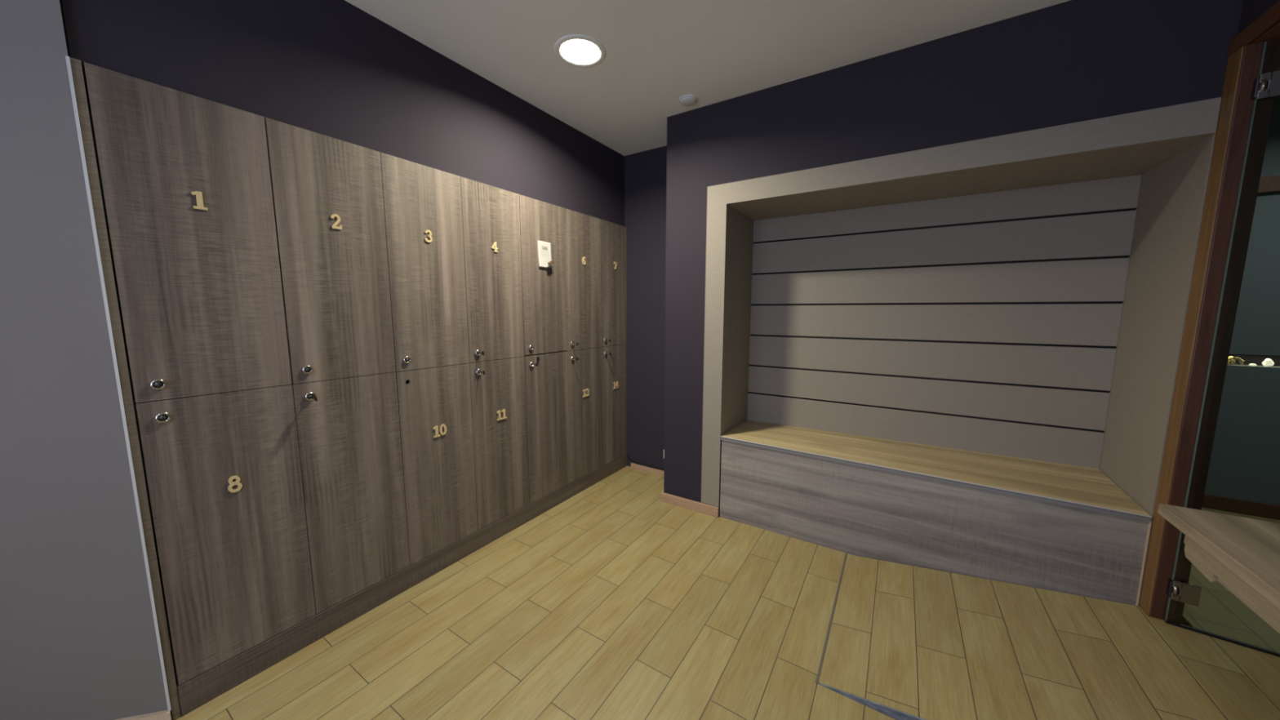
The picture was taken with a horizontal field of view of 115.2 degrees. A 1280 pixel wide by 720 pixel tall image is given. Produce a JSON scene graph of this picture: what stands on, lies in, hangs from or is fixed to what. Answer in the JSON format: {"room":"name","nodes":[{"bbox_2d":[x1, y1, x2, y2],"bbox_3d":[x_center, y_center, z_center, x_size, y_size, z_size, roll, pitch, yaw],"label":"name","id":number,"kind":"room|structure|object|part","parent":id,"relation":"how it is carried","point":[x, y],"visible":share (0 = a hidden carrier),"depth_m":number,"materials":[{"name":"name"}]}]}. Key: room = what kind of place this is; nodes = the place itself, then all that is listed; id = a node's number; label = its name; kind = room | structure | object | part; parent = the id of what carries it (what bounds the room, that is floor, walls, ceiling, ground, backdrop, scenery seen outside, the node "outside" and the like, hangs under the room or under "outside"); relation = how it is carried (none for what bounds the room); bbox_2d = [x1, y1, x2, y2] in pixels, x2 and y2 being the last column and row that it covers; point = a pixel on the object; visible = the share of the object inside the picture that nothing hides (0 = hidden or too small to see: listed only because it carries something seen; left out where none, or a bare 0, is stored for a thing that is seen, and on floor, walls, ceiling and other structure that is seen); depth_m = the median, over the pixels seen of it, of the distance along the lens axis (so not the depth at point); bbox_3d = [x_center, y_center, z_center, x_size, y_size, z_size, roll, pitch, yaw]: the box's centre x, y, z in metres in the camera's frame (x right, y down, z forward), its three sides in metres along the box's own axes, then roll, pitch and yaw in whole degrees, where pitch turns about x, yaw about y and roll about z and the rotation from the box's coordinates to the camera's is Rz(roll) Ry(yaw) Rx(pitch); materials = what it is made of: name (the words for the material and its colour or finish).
{"room":"changing room","nodes":[
{"label":"changing room","id":0,"kind":"room"},
{"bbox_2d":[0,0,171,719],"bbox_3d":[-2.081,-0.072,1.048,1.200,2.484,0.100,-2,7,-14],"label":"wall","id":1,"kind":"structure","parent":0,"point":[78,637],"depth_m":1.14,"materials":[{"name":"grey paint"}]},
{"bbox_2d":[65,55,171,711],"bbox_3d":[-1.484,0.160,1.167,0.008,1.905,0.007,4,8,32],"label":"trim","id":2,"kind":"structure","parent":1,"relation":"attached to","point":[68,60],"depth_m":1.15,"materials":[{"name":"grey metal"}]},
{"bbox_2d":[115,710,171,719],"bbox_3d":[-2.065,1.145,1.142,1.209,0.045,0.012,-2,7,-14],"label":"baseboard","id":3,"kind":"structure","parent":1,"relation":"attached to","point":[166,714],"depth_m":1.27,"materials":[{"name":"brown wood"}]},
{"bbox_2d":[59,0,624,226],"bbox_3d":[-1.057,-0.232,2.375,0.582,2.484,2.553,4,8,32],"label":"wall","id":4,"kind":"structure","parent":0,"point":[333,68],"depth_m":1.59,"materials":[{"name":"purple paint"}]},
{"bbox_2d":[171,466,896,719],"bbox_3d":[-0.646,1.197,1.169,4.155,0.060,4.615,4,8,32],"label":"floor","id":5,"kind":"structure","parent":0,"point":[617,601],"depth_m":1.64,"materials":[{"name":"brown wood"}]},
{"bbox_2d":[69,57,181,719],"bbox_3d":[-1.687,0.164,1.314,0.490,1.953,0.017,4,8,32],"label":"end panel","id":6,"kind":"object","parent":5,"relation":"on","point":[76,64],"visible":0.39,"depth_m":1.17,"materials":[{"name":"brown wood"}]},
{"bbox_2d":[133,384,315,684],"bbox_3d":[-1.572,0.551,1.520,0.494,0.920,0.365,4,8,32],"label":"locker","id":7,"kind":"object","parent":5,"relation":"on","point":[222,471],"visible":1,"depth_m":1.37,"materials":[{"name":"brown wood"}]},
{"bbox_2d":[81,62,292,403],"bbox_3d":[-1.571,-0.366,1.408,0.494,0.923,0.365,4,8,32],"label":"locker","id":8,"kind":"object","parent":7,"relation":"on","point":[184,179],"visible":0.99,"depth_m":1.25,"materials":[{"name":"brown wood"}]},
{"bbox_2d":[291,372,409,613],"bbox_3d":[-1.375,0.514,1.826,0.494,0.920,0.365,4,8,32],"label":"locker","id":9,"kind":"object","parent":5,"relation":"on","point":[349,438],"visible":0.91,"depth_m":1.68,"materials":[{"name":"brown wood"}]},
{"bbox_2d":[311,393,317,401],"bbox_3d":[-1.218,0.140,1.518,0.048,0.031,0.009,4,8,32],"label":"key","id":10,"kind":"object","parent":9,"relation":"attached to","point":[313,396],"visible":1,"depth_m":1.51,"materials":[{"name":"grey metal"}]},
{"bbox_2d":[264,117,395,383],"bbox_3d":[-1.373,-0.403,1.714,0.494,0.923,0.365,4,8,32],"label":"locker","id":11,"kind":"object","parent":9,"relation":"on","point":[327,191],"visible":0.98,"depth_m":1.56,"materials":[{"name":"brown wood"}]},
{"bbox_2d":[175,453,626,716],"bbox_3d":[-0.817,0.966,2.377,0.063,0.105,2.533,4,8,32],"label":"plinth","id":12,"kind":"object","parent":5,"relation":"on","point":[206,686],"visible":0.64,"depth_m":1.72,"materials":[{"name":"brown wood"}]},
{"bbox_2d":[395,363,477,565],"bbox_3d":[-1.181,0.476,2.134,0.486,0.920,0.365,4,8,32],"label":"locker","id":13,"kind":"object","parent":5,"relation":"on","point":[435,403],"visible":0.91,"depth_m":1.99,"materials":[{"name":"brown wood"}]},
{"bbox_2d":[380,152,469,371],"bbox_3d":[-1.176,-0.440,2.020,0.494,0.923,0.365,4,8,32],"label":"locker","id":14,"kind":"object","parent":13,"relation":"on","point":[423,206],"visible":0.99,"depth_m":1.88,"materials":[{"name":"brown wood"}]},
{"bbox_2d":[469,356,528,529],"bbox_3d":[-0.980,0.440,2.437,0.494,0.920,0.365,4,8,32],"label":"locker","id":15,"kind":"object","parent":5,"relation":"on","point":[498,396],"visible":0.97,"depth_m":2.30,"materials":[{"name":"brown wood"}]},
{"bbox_2d":[460,176,524,362],"bbox_3d":[-0.978,-0.477,2.326,0.494,0.923,0.365,4,8,32],"label":"locker","id":16,"kind":"object","parent":15,"relation":"on","point":[491,215],"visible":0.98,"depth_m":2.18,"materials":[{"name":"brown wood"}]},
{"bbox_2d":[524,351,569,503],"bbox_3d":[-0.782,0.403,2.743,0.494,0.920,0.365,4,8,32],"label":"locker","id":17,"kind":"object","parent":5,"relation":"on","point":[546,384],"visible":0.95,"depth_m":2.60,"materials":[{"name":"brown wood"}]},
{"bbox_2d":[519,194,567,355],"bbox_3d":[-0.781,-0.514,2.632,0.494,0.923,0.365,4,8,32],"label":"locker","id":18,"kind":"object","parent":17,"relation":"on","point":[544,288],"visible":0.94,"depth_m":2.49,"materials":[{"name":"brown wood"}]},
{"bbox_2d":[537,240,552,267],"bbox_3d":[-0.580,-0.646,2.484,0.011,0.156,0.108,4,8,32],"label":"notice sheet","id":19,"kind":"object","parent":18,"relation":"attached to","point":[544,247],"visible":1,"depth_m":2.48,"materials":[{"name":"white paper"}]},
{"bbox_2d":[547,259,554,266],"bbox_3d":[-0.547,-0.598,2.498,0.012,0.038,0.044,4,8,32],"label":"tag","id":20,"kind":"object","parent":19,"relation":"attached to","point":[552,261],"visible":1,"depth_m":2.49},
{"bbox_2d":[565,346,602,482],"bbox_3d":[-0.584,0.365,3.049,0.494,0.920,0.365,4,8,32],"label":"locker","id":21,"kind":"object","parent":5,"relation":"on","point":[584,374],"visible":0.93,"depth_m":2.91,"materials":[{"name":"brown wood"}]},
{"bbox_2d":[564,208,600,351],"bbox_3d":[-0.583,-0.551,2.938,0.494,0.923,0.365,4,8,32],"label":"locker","id":22,"kind":"object","parent":21,"relation":"on","point":[582,231],"visible":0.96,"depth_m":2.80,"materials":[{"name":"brown wood"}]},
{"bbox_2d":[600,344,625,466],"bbox_3d":[-0.401,0.331,3.333,0.494,0.920,0.313,4,8,32],"label":"locker","id":23,"kind":"object","parent":5,"relation":"on","point":[613,366],"visible":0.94,"depth_m":3.20,"materials":[{"name":"brown wood"}]},
{"bbox_2d":[600,218,625,346],"bbox_3d":[-0.400,-0.585,3.222,0.494,0.923,0.313,4,8,32],"label":"locker","id":24,"kind":"object","parent":23,"relation":"on","point":[612,288],"visible":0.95,"depth_m":3.09,"materials":[{"name":"brown wood"}]},
{"bbox_2d":[624,226,626,453],"bbox_3d":[-0.320,-0.145,3.425,0.490,1.846,0.020,4,8,32],"label":"strip","id":25,"kind":"object","parent":5,"relation":"on","point":[624,226],"visible":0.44,"depth_m":3.29,"materials":[{"name":"brown wood"}]},
{"bbox_2d":[720,420,1151,605],"bbox_3d":[1.381,0.766,2.289,1.764,0.528,0.518,4,8,32],"label":"storage bench","id":26,"kind":"object","parent":5,"relation":"on","point":[1044,525],"visible":0.89,"depth_m":2.00,"materials":[{"name":"grey wood"}]},
{"bbox_2d":[701,97,1221,605],"bbox_3d":[1.347,0.017,2.242,1.905,2.027,0.547,4,8,32],"label":"surround","id":27,"kind":"object","parent":5,"relation":"on","point":[1171,147],"visible":0.81,"depth_m":1.79,"materials":[{"name":"wood"}]},
{"bbox_3d":[0.633,0.008,2.707,0.038,1.931,0.537,4,8,32],"label":"panel","id":28,"kind":"part","parent":27,"relation":"part of","materials":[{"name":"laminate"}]},
{"bbox_2d":[746,174,1142,469],"bbox_3d":[1.529,-0.147,2.410,1.767,1.512,0.029,4,8,32],"label":"panel","id":29,"kind":"object","parent":27,"relation":"attached to","point":[987,322],"visible":0.96,"depth_m":2.25,"materials":[{"name":"wood"}]},
{"bbox_3d":[2.139,0.137,1.740,0.016,1.913,0.518,4,8,32],"label":"panel","id":30,"kind":"part","parent":27,"relation":"part of","materials":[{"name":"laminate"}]},
{"bbox_2d":[815,553,1278,719],"bbox_3d":[1.350,1.060,1.492,1.158,0.137,0.908,4,8,32],"label":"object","id":31,"kind":"structure","parent":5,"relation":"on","point":[905,642],"depth_m":1.45,"materials":[{"name":"brown wood"}]},
{"bbox_2d":[1157,503,1279,633],"bbox_3d":[1.134,0.816,0.551,0.345,0.850,0.880,4,8,32],"label":"countertop","id":32,"kind":"structure","parent":5,"relation":"on","point":[1240,554],"depth_m":0.80,"materials":[{"name":"brown wood"}]},
{"bbox_2d":[624,145,666,469],"bbox_3d":[-0.094,-0.347,3.327,1.168,2.484,0.100,4,8,32],"label":"wall","id":33,"kind":"structure","parent":0,"point":[645,171],"depth_m":3.17,"materials":[{"name":"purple paint"}]},
{"bbox_2d":[631,462,663,475],"bbox_3d":[0.145,0.895,3.256,0.522,0.036,0.012,4,8,32],"label":"baseboard","id":34,"kind":"structure","parent":33,"relation":"attached to","point":[633,465],"depth_m":3.30,"materials":[{"name":"brown wood"}]},
{"bbox_2d":[626,452,663,470],"bbox_3d":[0.098,0.830,3.274,0.499,0.081,0.013,4,8,32],"label":"cable","id":35,"kind":"object","parent":34,"relation":"on","point":[627,452],"visible":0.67,"depth_m":3.32,"materials":[{"name":"black rubber"}]},
{"bbox_2d":[344,0,1070,155],"bbox_3d":[0.557,-1.312,0.654,6.600,0.080,5.760,4,8,32],"label":"ceiling","id":36,"kind":"structure","parent":0,"point":[659,52],"depth_m":1.80,"materials":[{"name":"paint"}]},
{"bbox_2d":[554,34,605,66],"bbox_3d":[-0.275,-1.417,1.873,0.236,0.008,0.236,4,8,32],"label":"recessed light","id":37,"kind":"object","parent":36,"relation":"in","point":[577,51],"visible":1,"depth_m":1.86,"materials":[{"name":"paint"}]},
{"bbox_2d":[562,40,597,63],"bbox_3d":[-0.275,-1.418,1.872,0.160,0.004,0.160,4,8,32],"label":"diffuser","id":38,"kind":"object","parent":37,"relation":"attached to","point":[580,51],"depth_m":1.87,"materials":[{"name":"white plastic"}]},
{"bbox_2d":[678,94,697,106],"bbox_3d":[0.273,-1.464,2.297,0.108,0.017,0.108,4,8,32],"label":"smoke detector","id":39,"kind":"object","parent":36,"relation":"attached to","point":[686,100],"visible":1,"depth_m":2.28,"materials":[{"name":"white plastic"}]},
{"bbox_2d":[663,0,1279,506],"bbox_3d":[1.295,-0.220,2.301,2.287,2.484,0.619,4,8,32],"label":"wall","id":40,"kind":"structure","parent":0,"point":[1071,61],"depth_m":1.83,"materials":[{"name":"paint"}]},
{"bbox_2d":[660,490,718,517],"bbox_3d":[0.422,0.933,2.839,0.417,0.062,0.391,4,8,32],"label":"baseboard","id":41,"kind":"structure","parent":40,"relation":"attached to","point":[696,506],"depth_m":2.67,"materials":[{"name":"brown wood"}]},
{"bbox_2d":[1181,507,1279,719],"bbox_3d":[3.155,1.144,1.069,2.345,0.197,2.560,4,8,32],"label":"floor","id":42,"kind":"structure","parent":0,"point":[1219,611],"depth_m":1.48,"materials":[{"name":"brown wood"}]},
{"bbox_2d":[1204,95,1279,505],"bbox_3d":[3.874,-0.185,2.035,2.345,2.484,0.100,4,8,32],"label":"wall","id":43,"kind":"structure","parent":0,"point":[1244,464],"depth_m":2.28,"materials":[{"name":"glass"}]},
{"bbox_2d":[1226,355,1244,364],"bbox_3d":[3.399,0.002,2.343,0.098,0.047,0.044,4,8,32],"label":"driftwood","id":44,"kind":"object","parent":43,"relation":"in","point":[1231,360],"visible":0.56,"depth_m":2.32,"materials":[{"name":"brown wood"}]},
{"bbox_2d":[1201,493,1279,519],"bbox_3d":[3.843,0.878,2.115,2.342,0.081,0.014,4,8,32],"label":"baseboard","id":45,"kind":"structure","parent":43,"relation":"attached to","point":[1213,502],"depth_m":2.34,"materials":[{"name":"red wood"}]},
{"bbox_2d":[1262,358,1274,366],"bbox_3d":[3.515,0.014,2.273,0.035,0.046,0.028,3,7,21],"label":"salt stone","id":46,"kind":"object","parent":43,"relation":"in","point":[1267,362],"visible":1,"depth_m":2.27,"materials":[{"name":"white stone"}]},
{"bbox_2d":[1257,174,1279,194],"bbox_3d":[3.868,-0.914,1.935,2.345,0.085,0.125,4,8,32],"label":"trim","id":47,"kind":"structure","parent":43,"relation":"attached to","point":[1271,184],"depth_m":2.18,"materials":[{"name":"red wood"}]},
{"bbox_2d":[1228,354,1279,366],"bbox_3d":[4.127,0.033,2.044,1.900,0.106,0.155,4,8,32],"label":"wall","id":48,"kind":"structure","parent":0,"point":[1258,360],"depth_m":2.33,"materials":[{"name":"black"}]},
{"bbox_2d":[1237,0,1279,34],"bbox_3d":[1.086,0.060,-0.003,0.066,2.484,4.754,4,8,32],"label":"wall","id":49,"kind":"structure","parent":0,"point":[1251,10],"depth_m":1.31,"materials":[{"name":"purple paint"}]},
{"bbox_2d":[1138,0,1279,623],"bbox_3d":[1.785,0.065,1.109,0.084,2.207,0.898,4,8,32],"label":"trim","id":50,"kind":"structure","parent":49,"relation":"attached to","point":[1245,51],"depth_m":1.41,"materials":[{"name":"red wood"}]},
{"bbox_3d":[1.980,-0.024,1.467,0.014,2.117,0.071,4,8,32],"label":"casing","id":51,"kind":"part","parent":50,"relation":"part of","materials":[{"name":"red wood"}]},
{"bbox_2d":[1164,38,1279,657],"bbox_3d":[2.262,0.018,1.181,0.741,2.007,0.038,5,9,38],"label":"door","id":52,"kind":"structure","parent":49,"relation":"in","point":[1188,593],"depth_m":1.41,"materials":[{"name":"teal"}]},
{"bbox_3d":[1.995,0.852,1.486,0.063,0.074,0.010,6,9,38],"label":"clamp plate","id":53,"kind":"part","parent":52,"relation":"part of","materials":[{"name":"silver metal"}]},
{"bbox_3d":[1.997,-0.868,1.276,0.063,0.074,0.010,6,9,38],"label":"clamp plate","id":54,"kind":"part","parent":52,"relation":"part of","materials":[{"name":"silver metal"}]}
]}

